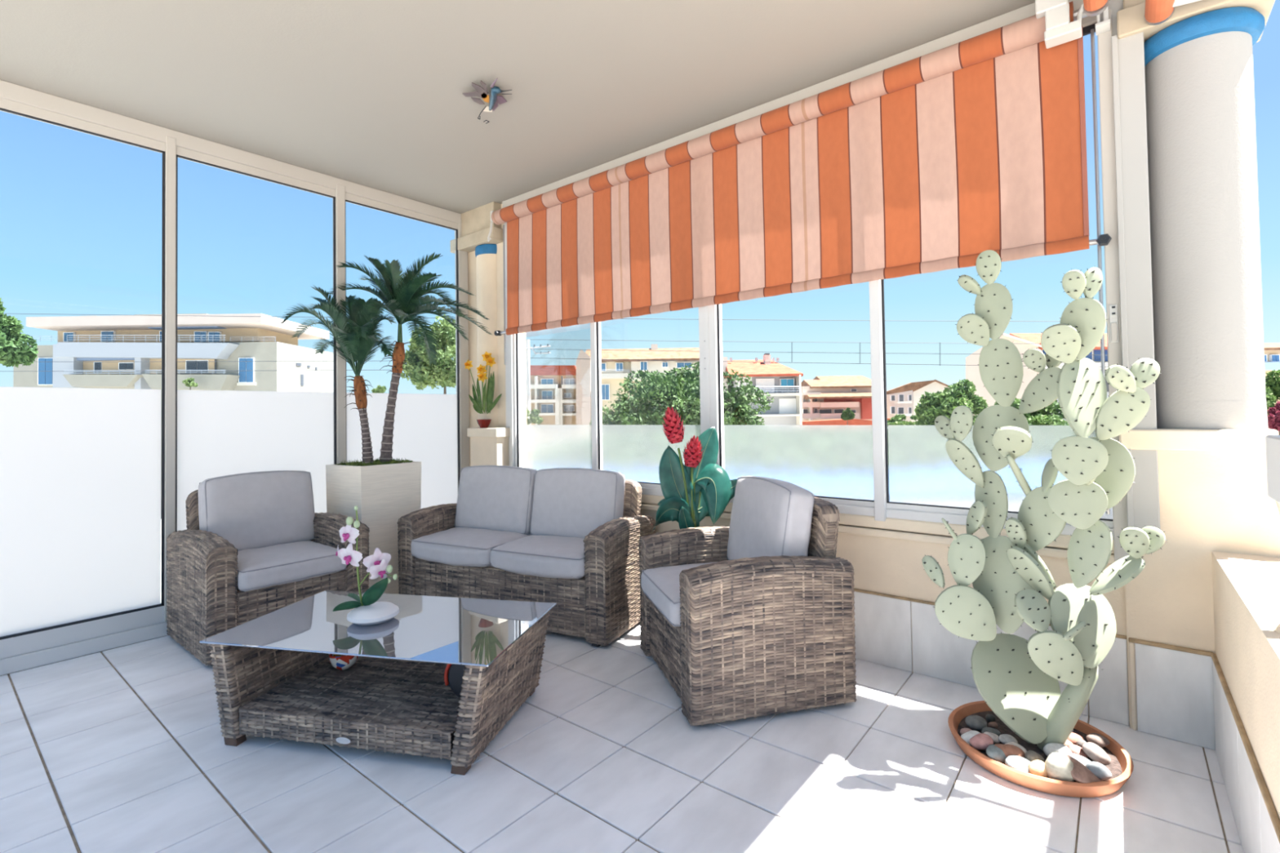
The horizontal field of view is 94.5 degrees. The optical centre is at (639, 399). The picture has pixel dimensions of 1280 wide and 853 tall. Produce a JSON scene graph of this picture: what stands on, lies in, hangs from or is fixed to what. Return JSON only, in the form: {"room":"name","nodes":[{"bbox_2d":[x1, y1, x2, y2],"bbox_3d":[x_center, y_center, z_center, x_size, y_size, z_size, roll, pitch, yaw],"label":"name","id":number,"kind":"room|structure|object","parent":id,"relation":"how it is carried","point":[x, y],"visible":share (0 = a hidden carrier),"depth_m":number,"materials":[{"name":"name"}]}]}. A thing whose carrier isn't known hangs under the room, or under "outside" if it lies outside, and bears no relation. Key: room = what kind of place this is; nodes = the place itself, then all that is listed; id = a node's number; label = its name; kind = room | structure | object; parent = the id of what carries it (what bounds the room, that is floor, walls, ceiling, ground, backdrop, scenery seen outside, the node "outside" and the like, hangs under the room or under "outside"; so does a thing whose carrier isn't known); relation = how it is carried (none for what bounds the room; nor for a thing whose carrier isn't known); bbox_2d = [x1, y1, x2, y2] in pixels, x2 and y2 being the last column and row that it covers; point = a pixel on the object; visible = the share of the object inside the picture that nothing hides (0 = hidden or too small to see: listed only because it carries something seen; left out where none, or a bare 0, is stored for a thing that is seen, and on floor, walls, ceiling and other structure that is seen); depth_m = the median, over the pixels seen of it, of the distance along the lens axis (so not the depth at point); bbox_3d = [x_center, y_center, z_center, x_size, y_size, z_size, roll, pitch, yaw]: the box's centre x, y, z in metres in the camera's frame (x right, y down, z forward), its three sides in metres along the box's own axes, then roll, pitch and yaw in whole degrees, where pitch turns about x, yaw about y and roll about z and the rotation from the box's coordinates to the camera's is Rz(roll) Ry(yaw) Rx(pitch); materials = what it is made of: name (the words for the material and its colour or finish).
{"room":"sunroom","nodes":[
{"label":"sunroom","id":0,"kind":"room"},
{"bbox_2d":[0,80,469,675],"bbox_3d":[-2.882,-0.116,3.190,0.094,2.885,4.530,-2,-2,39],"label":"window","id":1,"kind":"structure","parent":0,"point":[84,531],"depth_m":3.30,"materials":[{"name":"glass"}]},
{"bbox_2d":[325,461,421,594],"bbox_3d":[-1.789,0.878,3.995,0.357,0.900,0.483,-2,-2,39],"label":"planter","id":2,"kind":"object","parent":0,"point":[383,492],"depth_m":3.88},
{"bbox_2d":[466,427,510,466],"bbox_3d":[-1.163,0.825,4.620,0.370,1.215,0.170,-2,-2,39],"label":"pedestal","id":3,"kind":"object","parent":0,"point":[488,446],"depth_m":4.54,"materials":[{"name":"paint"}]},
{"bbox_2d":[449,201,502,426],"bbox_3d":[-1.245,-0.770,4.901,0.580,1.982,0.360,-2,-2,39],"label":"round column","id":4,"kind":"structure","parent":3,"relation":"on","point":[475,223],"depth_m":4.72,"materials":[{"name":"beige paint"}]},
{"bbox_2d":[464,351,502,427],"bbox_3d":[-1.226,-0.081,4.628,0.278,0.598,0.116,0,-1,-17],"label":"daffodils","id":5,"kind":"object","parent":3,"relation":"on","point":[477,406],"visible":1,"depth_m":4.62,"materials":[{"name":"plant"}]},
{"bbox_2d":[465,359,472,369],"bbox_3d":[-1.338,-0.274,4.620,0.087,0.090,0.012,-1,-1,24],"label":"flower","id":6,"kind":"object","parent":5,"relation":"on","point":[468,363],"depth_m":4.62,"materials":[{"name":"yellow plant"}]},
{"bbox_2d":[476,364,486,374],"bbox_3d":[-1.237,-0.236,4.620,0.087,0.090,0.012,-1,-1,3],"label":"flower","id":7,"kind":"object","parent":5,"relation":"on","point":[481,369],"depth_m":4.62,"materials":[{"name":"yellow plant"}]},
{"bbox_2d":[476,373,488,382],"bbox_3d":[-1.230,-0.180,4.620,0.087,0.090,0.012,-1,-1,1],"label":"flower","id":8,"kind":"object","parent":5,"relation":"on","point":[482,376],"depth_m":4.62,"materials":[{"name":"yellow plant"}]},
{"bbox_2d":[476,419,491,427],"bbox_3d":[-1.218,0.185,4.623,0.116,0.066,0.116,-2,-2,39],"label":"pot","id":9,"kind":"object","parent":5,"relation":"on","point":[482,423],"depth_m":4.59,"materials":[{"name":"ceramic"}]},
{"bbox_2d":[481,351,493,360],"bbox_3d":[-1.193,-0.336,4.620,0.088,0.090,0.011,-1,-1,-7],"label":"flower","id":10,"kind":"object","parent":5,"relation":"on","point":[486,357],"depth_m":4.62,"materials":[{"name":"yellow plant"}]},
{"bbox_2d":[485,356,495,367],"bbox_3d":[-1.167,-0.299,4.620,0.088,0.090,0.011,-1,-1,-13],"label":"flower","id":11,"kind":"object","parent":5,"relation":"on","point":[490,361],"depth_m":4.62,"materials":[{"name":"yellow plant"}]},
{"bbox_2d":[0,0,1035,213],"bbox_3d":[-0.759,-1.716,2.375,4.520,0.215,3.410,-2,-2,39],"label":"ceiling","id":12,"kind":"structure","parent":0,"point":[368,93],"depth_m":2.84,"materials":[{"name":"grey paint"}]},
{"bbox_2d":[462,78,511,124],"bbox_3d":[-0.816,-1.569,3.086,0.220,0.049,0.463,0,-2,-35],"label":"bird ornament","id":13,"kind":"object","parent":12,"relation":"attached to","point":[481,92],"visible":1,"depth_m":3.04,"materials":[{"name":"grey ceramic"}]},
{"bbox_2d":[1083,0,1201,25],"bbox_3d":[0.799,-1.460,0.409,0.969,0.361,4.420,-2,-2,39],"label":"awning","id":14,"kind":"object","parent":12,"relation":"hanging from","point":[1157,11],"visible":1,"depth_m":2.12,"materials":[{"name":"orange fabric"}]},
{"bbox_2d":[0,621,1244,852],"bbox_3d":[-0.961,1.349,1.859,4.900,0.160,4.900,-2,-2,39],"label":"floor","id":15,"kind":"structure","parent":0,"point":[122,749],"depth_m":1.96,"materials":[{"name":"tile"}]},
{"bbox_2d":[165,489,369,666],"bbox_3d":[-2.121,0.909,3.401,0.726,0.823,0.810,-2,-2,39],"label":"armchair","id":16,"kind":"object","parent":15,"relation":"on","point":[204,601],"visible":0.57,"depth_m":3.07,"materials":[{"name":"wicker"}]},
{"bbox_2d":[236,540,346,591],"bbox_3d":[-2.053,0.918,3.345,0.600,0.152,0.546,-2,-2,39],"label":"seat cushion","id":17,"kind":"object","parent":16,"relation":"on","point":[258,568],"visible":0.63,"depth_m":3.18,"materials":[{"name":"grey fabric"}]},
{"bbox_2d":[198,470,315,551],"bbox_3d":[-2.256,0.654,3.513,0.213,0.456,0.580,-2,-2,39],"label":"cushion","id":18,"kind":"object","parent":17,"relation":"on","point":[264,508],"visible":0.79,"depth_m":3.44,"materials":[{"name":"grey fabric"}]},
{"bbox_2d":[199,590,556,775],"bbox_3d":[-1.004,1.089,2.403,1.170,0.385,0.650,-1,-1,12],"label":"coffee table","id":19,"kind":"object","parent":15,"relation":"on","point":[275,677],"visible":0.94,"depth_m":2.24,"materials":[{"name":"wicker"}]},
{"bbox_2d":[328,653,358,670],"bbox_3d":[-1.266,1.112,2.537,0.120,0.072,0.120,-2,-2,39],"label":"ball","id":20,"kind":"object","parent":19,"relation":"on","point":[341,662],"visible":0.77,"depth_m":2.49,"materials":[{"name":"plastic"}]},
{"bbox_2d":[238,656,461,759],"bbox_3d":[-1.003,1.190,2.400,0.880,0.099,0.605,-1,-1,12],"label":"shelf","id":21,"kind":"object","parent":19,"relation":"attached to","point":[401,706],"depth_m":2.20,"materials":[{"name":"wicker"}]},
{"bbox_2d":[332,505,399,625],"bbox_3d":[-1.114,0.664,2.413,0.246,0.468,0.196,0,-1,-18],"label":"potted orchid","id":22,"kind":"object","parent":19,"relation":"on","point":[366,611],"visible":1,"depth_m":2.40,"materials":[{"name":"plant"}]},
{"bbox_2d":[444,663,465,697],"bbox_3d":[-0.631,1.037,2.267,0.188,0.188,0.148,-1,-1,12],"label":"bag","id":23,"kind":"object","parent":19,"relation":"on","point":[454,673],"visible":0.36,"depth_m":2.21,"materials":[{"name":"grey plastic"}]},
{"bbox_2d":[280,252,491,594],"bbox_3d":[-1.716,0.154,3.986,1.485,2.346,0.961,-1,-1,-9],"label":"potted palm","id":24,"kind":"object","parent":15,"relation":"on","point":[384,490],"visible":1,"depth_m":3.93,"materials":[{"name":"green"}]},
{"bbox_2d":[397,480,655,647],"bbox_3d":[-0.711,0.898,3.653,1.510,0.813,0.631,-1,-1,26],"label":"loveseat","id":25,"kind":"object","parent":15,"relation":"on","point":[598,606],"visible":0.54,"depth_m":3.29,"materials":[{"name":"wicker"}]},
{"bbox_2d":[410,527,531,567],"bbox_3d":[-1.026,0.903,3.714,0.629,0.157,0.510,-1,-1,26],"label":"seat cushion","id":26,"kind":"object","parent":25,"relation":"on","point":[455,546],"visible":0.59,"depth_m":3.54,"materials":[{"name":"grey fabric"}]},
{"bbox_2d":[454,465,537,533],"bbox_3d":[-0.940,0.648,3.901,0.611,0.434,0.201,-1,-1,27],"label":"cushion","id":27,"kind":"object","parent":26,"relation":"on","point":[491,497],"visible":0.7,"depth_m":3.81,"materials":[{"name":"grey fabric"}]},
{"bbox_2d":[489,534,585,578],"bbox_3d":[-0.471,0.891,3.438,0.629,0.154,0.510,-1,-1,26],"label":"seat cushion","id":28,"kind":"object","parent":25,"relation":"on","point":[540,555],"visible":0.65,"depth_m":3.25,"materials":[{"name":"grey fabric"}]},
{"bbox_2d":[529,467,625,538],"bbox_3d":[-0.386,0.634,3.623,0.611,0.433,0.198,-1,-1,26],"label":"cushion","id":29,"kind":"object","parent":28,"relation":"on","point":[571,502],"visible":0.78,"depth_m":3.55,"materials":[{"name":"grey fabric"}]},
{"bbox_2d":[652,404,737,531],"bbox_3d":[0.318,0.651,3.184,0.499,1.254,0.258,-1,-1,7],"label":"flowering plant","id":30,"kind":"object","parent":15,"relation":"on","point":[695,490],"visible":0.71,"depth_m":3.19,"materials":[{"name":"green"}]},
{"bbox_2d":[638,496,857,725],"bbox_3d":[0.439,0.856,2.726,0.726,0.823,0.810,-1,-1,-14],"label":"armchair","id":31,"kind":"object","parent":15,"relation":"on","point":[756,637],"visible":0.79,"depth_m":2.35,"materials":[{"name":"wicker"}]},
{"bbox_2d":[640,561,718,626],"bbox_3d":[0.354,0.866,2.705,0.600,0.152,0.546,-1,-1,-14],"label":"seat cushion","id":32,"kind":"object","parent":31,"relation":"on","point":[661,585],"visible":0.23,"depth_m":2.62,"materials":[{"name":"grey fabric"}]},
{"bbox_2d":[726,475,813,567],"bbox_3d":[0.593,0.595,2.772,0.212,0.457,0.581,-1,-1,-14],"label":"cushion","id":33,"kind":"object","parent":32,"relation":"on","point":[770,517],"visible":0.64,"depth_m":2.61,"materials":[{"name":"grey fabric"}]},
{"bbox_2d":[947,700,1133,797],"bbox_3d":[1.383,1.210,2.076,0.536,0.058,0.536,-2,-2,39],"label":"plant pot","id":34,"kind":"object","parent":15,"relation":"on","point":[1121,766],"visible":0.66,"depth_m":1.96,"materials":[{"name":"ceramic"}]},
{"bbox_2d":[960,728,972,734],"bbox_3d":[1.173,1.193,2.119,0.044,0.028,0.042,-2,-2,39],"label":"stone","id":35,"kind":"object","parent":34,"relation":"on","point":[962,731],"visible":0.42,"depth_m":2.12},
{"bbox_2d":[960,730,980,745],"bbox_3d":[1.169,1.186,2.081,0.082,0.040,0.052,-1,-1,9],"label":"stone","id":36,"kind":"object","parent":34,"relation":"on","point":[967,735],"visible":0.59,"depth_m":2.07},
{"bbox_2d":[964,715,986,730],"bbox_3d":[1.236,1.187,2.176,0.069,0.045,0.066,-2,-2,39],"label":"stone","id":37,"kind":"object","parent":34,"relation":"on","point":[976,722],"visible":0.93,"depth_m":2.16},
{"bbox_2d":[969,733,993,750],"bbox_3d":[1.179,1.182,2.045,0.074,0.047,0.054,-1,-1,14],"label":"stone","id":38,"kind":"object","parent":34,"relation":"on","point":[980,741],"visible":0.92,"depth_m":2.03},
{"bbox_2d":[985,714,995,722],"bbox_3d":[1.314,1.192,2.220,0.034,0.026,0.026,-1,-1,9],"label":"stone","id":39,"kind":"object","parent":34,"relation":"on","point":[989,717],"visible":0.99,"depth_m":2.21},
{"bbox_2d":[981,726,1000,736],"bbox_3d":[1.255,1.192,2.120,0.062,0.029,0.041,-1,-1,-10],"label":"stone","id":40,"kind":"object","parent":34,"relation":"on","point":[992,730],"visible":0.58,"depth_m":2.12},
{"bbox_2d":[983,731,999,742],"bbox_3d":[1.241,1.189,2.085,0.056,0.037,0.033,-1,-1,6],"label":"stone","id":41,"kind":"object","parent":34,"relation":"on","point":[995,737],"visible":0.69,"depth_m":2.08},
{"bbox_2d":[987,721,997,728],"bbox_3d":[1.294,1.193,2.171,0.034,0.022,0.021,-1,-1,1],"label":"stone","id":42,"kind":"object","parent":34,"relation":"on","point":[992,724],"visible":0.87,"depth_m":2.16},
{"bbox_2d":[986,744,1006,763],"bbox_3d":[1.196,1.177,1.971,0.086,0.051,0.058,-1,-1,-13],"label":"stone","id":43,"kind":"object","parent":34,"relation":"on","point":[993,752],"visible":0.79,"depth_m":1.95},
{"bbox_2d":[998,733,1017,743],"bbox_3d":[1.285,1.190,2.070,0.063,0.029,0.041,-1,-1,-6],"label":"stone","id":44,"kind":"object","parent":34,"relation":"on","point":[1004,738],"visible":0.82,"depth_m":2.06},
{"bbox_2d":[994,743,1025,758],"bbox_3d":[1.227,1.177,1.971,0.105,0.056,0.056,-1,-1,6],"label":"stone","id":45,"kind":"object","parent":34,"relation":"on","point":[1008,749],"visible":0.59,"depth_m":1.96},
{"bbox_2d":[1005,742,1026,753],"bbox_3d":[1.276,1.189,2.014,0.066,0.034,0.056,-2,-2,39],"label":"stone","id":46,"kind":"object","parent":34,"relation":"on","point":[1022,748],"visible":0.33,"depth_m":2.02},
{"bbox_2d":[1004,754,1031,773],"bbox_3d":[1.236,1.184,1.921,0.100,0.041,0.065,0,-1,-16],"label":"stone","id":47,"kind":"object","parent":34,"relation":"on","point":[1015,762],"visible":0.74,"depth_m":1.91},
{"bbox_2d":[1024,750,1044,762],"bbox_3d":[1.291,1.178,1.938,0.054,0.049,0.049,-2,-2,39],"label":"stone","id":48,"kind":"object","parent":34,"relation":"on","point":[1030,755],"visible":0.51,"depth_m":1.93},
{"bbox_2d":[1028,760,1048,777],"bbox_3d":[1.275,1.177,1.891,0.058,0.049,0.057,-2,-2,39],"label":"stone","id":49,"kind":"object","parent":34,"relation":"on","point":[1037,767],"visible":0.9,"depth_m":1.88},
{"bbox_2d":[922,249,1166,751],"bbox_3d":[1.366,0.324,2.066,0.714,1.779,0.313,-2,-2,39],"label":"cactus","id":50,"kind":"object","parent":34,"relation":"on","point":[1016,677],"visible":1,"depth_m":2.03,"materials":[{"name":"plant"}]},
{"bbox_2d":[1043,742,1071,756],"bbox_3d":[1.392,1.172,1.973,0.085,0.049,0.056,-1,-1,3],"label":"stone","id":51,"kind":"object","parent":34,"relation":"on","point":[1050,748],"visible":0.58,"depth_m":1.97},
{"bbox_2d":[1044,751,1074,781],"bbox_3d":[1.327,1.159,1.870,0.084,0.087,0.084,-2,-2,39],"label":"stone","id":52,"kind":"object","parent":34,"relation":"on","point":[1059,766],"visible":0.9,"depth_m":1.85,"materials":[{"name":"stone"}]},
{"bbox_2d":[1066,731,1084,745],"bbox_3d":[1.507,1.182,2.074,0.082,0.039,0.054,0,-1,-22],"label":"stone","id":53,"kind":"object","parent":34,"relation":"on","point":[1073,737],"visible":0.44,"depth_m":2.06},
{"bbox_2d":[1066,743,1088,758],"bbox_3d":[1.471,1.183,1.992,0.058,0.038,0.056,-2,-2,39],"label":"stone","id":54,"kind":"object","parent":34,"relation":"on","point":[1074,748],"visible":0.62,"depth_m":1.98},
{"bbox_2d":[1067,752,1090,764],"bbox_3d":[1.437,1.180,1.925,0.087,0.055,0.054,-1,-1,5],"label":"stone","id":55,"kind":"object","parent":34,"relation":"on","point":[1080,758],"visible":0.39,"depth_m":1.92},
{"bbox_2d":[1075,739,1086,747],"bbox_3d":[1.520,1.184,2.035,0.033,0.030,0.034,-2,-2,39],"label":"stone","id":56,"kind":"object","parent":34,"relation":"on","point":[1080,742],"visible":0.6,"depth_m":2.03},
{"bbox_2d":[1064,754,1103,782],"bbox_3d":[1.391,1.175,1.861,0.147,0.092,0.086,-1,-1,-5],"label":"stone","id":57,"kind":"object","parent":34,"relation":"on","point":[1080,773],"visible":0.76,"depth_m":1.84,"materials":[{"name":"stone"}]},
{"bbox_2d":[1081,742,1111,764],"bbox_3d":[1.518,1.177,1.970,0.075,0.067,0.074,-2,-2,39],"label":"stone","id":58,"kind":"object","parent":34,"relation":"on","point":[1092,750],"visible":0.97,"depth_m":1.95,"materials":[{"name":"stone"}]},
{"bbox_2d":[1085,733,1110,747],"bbox_3d":[1.583,1.178,2.048,0.070,0.043,0.047,0,-1,-22],"label":"stone","id":59,"kind":"object","parent":34,"relation":"on","point":[1099,740],"visible":0.82,"depth_m":2.04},
{"bbox_2d":[1085,761,1111,780],"bbox_3d":[1.450,1.174,1.871,0.066,0.049,0.064,-2,-2,39],"label":"stone","id":60,"kind":"object","parent":34,"relation":"on","point":[1099,770],"visible":0.85,"depth_m":1.85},
{"bbox_2d":[467,204,1129,725],"bbox_3d":[0.225,-0.134,3.702,4.300,3.150,0.205,-2,-2,39],"label":"wall","id":61,"kind":"structure","parent":0,"point":[897,624],"depth_m":2.75,"materials":[{"name":"paint"}]},
{"bbox_2d":[502,0,1160,561],"bbox_3d":[0.459,-0.503,3.462,3.825,2.330,0.209,-2,-2,39],"label":"window","id":62,"kind":"structure","parent":61,"relation":"in","point":[844,462],"depth_m":2.80,"materials":[{"name":"white metal"}]},
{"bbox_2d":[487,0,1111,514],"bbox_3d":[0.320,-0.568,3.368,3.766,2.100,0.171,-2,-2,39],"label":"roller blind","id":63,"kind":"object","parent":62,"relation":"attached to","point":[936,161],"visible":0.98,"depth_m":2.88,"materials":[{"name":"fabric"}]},
{"bbox_2d":[640,493,1115,564],"bbox_3d":[0.466,0.630,3.492,3.700,0.094,0.216,-2,-2,39],"label":"window sill","id":64,"kind":"structure","parent":61,"relation":"attached to","point":[936,529],"depth_m":2.74,"materials":[{"name":"stone"}]},
{"bbox_2d":[1119,427,1279,750],"bbox_3d":[2.132,0.743,2.209,0.504,1.275,0.392,-2,-2,39],"label":"wall","id":65,"kind":"structure","parent":0,"point":[1213,486],"depth_m":2.13,"materials":[{"name":"paint"}]},
{"bbox_2d":[1116,0,1275,429],"bbox_3d":[2.100,-0.882,2.245,0.425,1.974,0.400,-2,-2,39],"label":"round column","id":66,"kind":"structure","parent":65,"relation":"on","point":[1207,311],"depth_m":2.10,"materials":[{"name":"grey"}]},
{"bbox_2d":[1211,551,1279,852],"bbox_3d":[0.730,0.937,0.269,0.292,0.845,4.550,-2,-2,39],"label":"wall","id":67,"kind":"structure","parent":0,"point":[1246,661],"depth_m":1.57,"materials":[{"name":"paint"}]},
{"bbox_2d":[1265,435,1279,633],"bbox_3d":[1.247,0.296,0.969,0.215,0.449,1.080,-2,-2,39],"label":"handrail","id":68,"kind":"object","parent":67,"relation":"on","point":[1273,442],"visible":1,"depth_m":1.24,"materials":[{"name":"white metal"}]},
{"label":"outside","id":69,"kind":"structure","parent":0,"visible":0},
{"bbox_2d":[886,379,949,425],"bbox_3d":[37.630,0.566,80.899,10.774,6.325,28.083,-2,-2,39],"label":"gabled house","id":70,"kind":"structure","parent":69,"point":[899,401],"depth_m":78.00,"materials":[{"name":"paint"}]},
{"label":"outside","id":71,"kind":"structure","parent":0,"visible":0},
{"bbox_2d":[620,318,1051,321],"bbox_3d":[11.187,-4.879,36.000,37.930,0.847,0.033,-1,-1,0],"label":"overhead wire","id":72,"kind":"object","parent":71,"point":[620,318],"visible":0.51,"depth_m":36.00,"materials":[{"name":"grey"}]},
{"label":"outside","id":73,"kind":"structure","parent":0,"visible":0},
{"bbox_2d":[549,339,1107,365],"bbox_3d":[12.439,-3.313,40.005,42.144,2.235,0.076,-1,-1,0],"label":"overhead wire","id":74,"kind":"object","parent":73,"point":[549,340],"visible":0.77,"depth_m":39.99,"materials":[{"name":"grey"}]},
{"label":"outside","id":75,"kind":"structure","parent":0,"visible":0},
{"bbox_2d":[529,348,1045,355],"bbox_3d":[12.430,-3.232,40.001,42.142,1.100,0.033,-1,-1,0],"label":"overhead wire","id":76,"kind":"object","parent":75,"point":[530,348],"visible":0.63,"depth_m":39.99,"materials":[{"name":"grey"}]},
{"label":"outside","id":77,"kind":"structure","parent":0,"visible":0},
{"bbox_2d":[529,357,1107,367],"bbox_3d":[12.430,-2.530,40.001,42.139,1.316,0.033,-1,-1,0],"label":"overhead wire","id":78,"kind":"object","parent":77,"point":[530,357],"visible":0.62,"depth_m":39.99,"materials":[{"name":"grey"}]},
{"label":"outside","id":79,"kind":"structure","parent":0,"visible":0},
{"bbox_2d":[4,313,455,318],"bbox_3d":[-24.805,-5.122,36.001,34.038,0.886,0.033,-1,-1,0],"label":"overhead wire","id":80,"kind":"object","parent":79,"point":[4,313],"visible":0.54,"depth_m":35.99,"materials":[{"name":"grey"}]},
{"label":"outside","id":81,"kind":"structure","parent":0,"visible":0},
{"bbox_3d":[-4.292,10.445,41.977,460.000,0.500,460.000,-2,-2,39],"label":"ground","id":82,"kind":"structure","parent":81,"visible":0},
{"bbox_2d":[0,297,38,368],"bbox_3d":[-28.687,2.750,25.826,3.724,14.918,2.807,-1,-1,19],"label":"plane tree","id":83,"kind":"object","parent":82,"relation":"on","point":[13,352],"visible":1,"depth_m":26.03,"materials":[{"name":"green plant"}]},
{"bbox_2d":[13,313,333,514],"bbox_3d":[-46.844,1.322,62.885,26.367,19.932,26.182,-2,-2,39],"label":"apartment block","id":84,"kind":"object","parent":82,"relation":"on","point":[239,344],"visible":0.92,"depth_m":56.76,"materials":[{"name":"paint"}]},
{"bbox_2d":[182,377,197,390],"bbox_3d":[-40.928,4.454,53.983,1.186,13.104,1.098,-1,-1,-9],"label":"plant","id":85,"kind":"object","parent":82,"relation":"on","point":[189,382],"visible":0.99,"depth_m":53.95,"materials":[{"name":"green plant"}]},
{"bbox_2d":[371,385,386,393],"bbox_3d":[-26.260,4.670,59.840,1.322,12.485,1.471,-1,-1,18],"label":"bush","id":86,"kind":"object","parent":82,"relation":"on","point":[379,389],"visible":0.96,"depth_m":59.52,"materials":[{"name":"green plant"}]},
{"bbox_2d":[400,314,456,394],"bbox_3d":[-11.738,2.497,36.126,5.575,15.361,4.434,-1,-1,17],"label":"tree","id":87,"kind":"object","parent":82,"relation":"on","point":[421,375],"visible":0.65,"depth_m":34.90,"materials":[{"name":"green plant"}]},
{"bbox_2d":[526,408,543,424],"bbox_3d":[-6.245,5.217,31.852,2.092,9.571,1.536,-1,-1,0],"label":"bush","id":88,"kind":"object","parent":82,"relation":"on","point":[534,418],"visible":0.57,"depth_m":31.78,"materials":[{"name":"green plant"}]},
{"bbox_2d":[525,339,550,418],"bbox_3d":[-6.409,3.211,35.873,2.187,13.764,0.530,-1,-1,0],"label":"utility pole","id":89,"kind":"object","parent":82,"relation":"on","point":[527,341],"visible":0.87,"depth_m":35.85,"materials":[{"name":"grey concrete"}]},
{"bbox_2d":[529,365,576,424],"bbox_3d":[-11.425,3.452,75.608,8.170,15.158,10.633,-1,-1,0],"label":"apartment block","id":90,"kind":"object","parent":82,"relation":"on","point":[553,388],"visible":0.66,"depth_m":71.75,"materials":[{"name":"paint"}]},
{"bbox_2d":[576,344,699,424],"bbox_3d":[0.991,2.130,70.257,15.943,17.194,12.398,-1,-1,0],"label":"apartment block","id":91,"kind":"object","parent":82,"relation":"on","point":[614,372],"visible":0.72,"depth_m":65.01,"materials":[{"name":"paint"}]},
{"bbox_2d":[589,361,774,425],"bbox_3d":[3.131,3.522,46.385,13.200,13.308,12.737,0,-1,-31],"label":"trees","id":92,"kind":"object","parent":82,"relation":"on","point":[681,390],"visible":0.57,"depth_m":43.72,"materials":[{"name":"green plant"}]},
{"bbox_2d":[722,353,803,425],"bbox_3d":[12.178,2.784,64.339,8.161,15.292,11.692,-1,-1,0],"label":"house","id":93,"kind":"structure","parent":82,"relation":"on","point":[782,382],"depth_m":59.96,"materials":[{"name":"grey"}]},
{"bbox_2d":[737,377,751,392],"bbox_3d":[10.639,-1.520,59.930,1.375,1.617,0.100,-1,-1,0],"label":"shutter","id":94,"kind":"object","parent":93,"relation":"hanging from","point":[744,384],"depth_m":59.89,"materials":[{"name":"white"}]},
{"bbox_2d":[755,378,774,392],"bbox_3d":[12.661,-1.440,59.930,1.861,1.456,0.100,-1,-1,0],"label":"shutter","id":95,"kind":"object","parent":93,"relation":"hanging from","point":[759,382],"depth_m":59.89,"materials":[{"name":"white"}]},
{"bbox_2d":[778,398,796,413],"bbox_3d":[15.088,0.624,59.930,2.022,1.537,0.100,-1,-1,0],"label":"shutter","id":96,"kind":"object","parent":93,"relation":"hanging from","point":[786,406],"depth_m":59.87,"materials":[{"name":"white"}]},
{"bbox_2d":[801,375,872,425],"bbox_3d":[29.385,3.407,88.975,15.036,14.600,23.189,-2,-2,39],"label":"building","id":97,"kind":"structure","parent":82,"relation":"on","point":[824,398],"depth_m":85.43,"materials":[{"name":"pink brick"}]},
{"bbox_2d":[840,408,855,425],"bbox_3d":[26.731,5.700,75.765,1.790,9.520,1.602,0,-1,-27],"label":"tree","id":98,"kind":"object","parent":82,"relation":"on","point":[846,415],"visible":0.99,"depth_m":75.50,"materials":[{"name":"green plant"}]},
{"bbox_2d":[887,413,918,426],"bbox_3d":[26.646,5.752,59.760,3.368,8.722,3.738,-2,-2,39],"label":"bush","id":99,"kind":"object","parent":82,"relation":"on","point":[897,420],"visible":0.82,"depth_m":59.55,"materials":[{"name":"green plant"}]},
{"bbox_2d":[914,378,988,425],"bbox_3d":[18.220,4.223,33.816,4.460,10.907,3.663,-1,-1,-11],"label":"fig tree","id":100,"kind":"object","parent":82,"relation":"on","point":[934,405],"visible":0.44,"depth_m":33.49,"materials":[{"name":"green plant"}]},
{"bbox_2d":[994,397,1069,425],"bbox_3d":[24.820,4.625,35.904,5.914,9.994,5.884,-2,-2,39],"label":"shrub","id":101,"kind":"object","parent":82,"relation":"on","point":[1043,416],"visible":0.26,"depth_m":35.05,"materials":[{"name":"green plant"}]},
{"bbox_2d":[965,333,1109,421],"bbox_3d":[37.388,1.887,58.706,17.607,16.080,14.619,-1,-1,0],"label":"apartment block","id":102,"kind":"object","parent":82,"relation":"on","point":[1023,342],"visible":0.11,"depth_m":51.99,"materials":[{"name":"grey"}]},
{"bbox_2d":[1263,342,1279,404],"bbox_3d":[65.917,1.734,63.606,14.208,15.740,14.590,-2,-2,39],"label":"apartment block","id":103,"kind":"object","parent":82,"relation":"on","point":[1272,350],"visible":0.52,"depth_m":59.79,"materials":[{"name":"paint"}]},
{"bbox_2d":[1265,369,1279,431],"bbox_3d":[34.576,3.868,31.936,3.172,11.041,3.565,0,-2,-34],"label":"tree","id":104,"kind":"object","parent":82,"relation":"on","point":[1272,384],"visible":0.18,"depth_m":31.85,"materials":[{"name":"green plant"}]},
{"bbox_2d":[1266,400,1279,435],"bbox_3d":[28.068,4.669,25.930,1.232,9.374,1.166,-2,-2,39],"label":"bush","id":105,"kind":"object","parent":82,"relation":"on","point":[1273,418],"visible":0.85,"depth_m":25.86,"materials":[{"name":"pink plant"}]},
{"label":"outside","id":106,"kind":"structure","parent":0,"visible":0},
{"bbox_2d":[46,369,382,371],"bbox_3d":[-24.805,-1.815,36.001,34.045,0.400,0.033,-1,-1,0],"label":"overhead wire","id":107,"kind":"object","parent":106,"point":[295,370],"visible":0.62,"depth_m":36.00,"materials":[{"name":"grey"}]},
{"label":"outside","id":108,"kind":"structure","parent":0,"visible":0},
{"bbox_2d":[33,360,378,362],"bbox_3d":[-26.183,-2.506,38.001,35.936,0.471,0.033,-1,-1,0],"label":"overhead wire","id":109,"kind":"object","parent":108,"point":[263,361],"visible":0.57,"depth_m":38.00,"materials":[{"name":"grey"}]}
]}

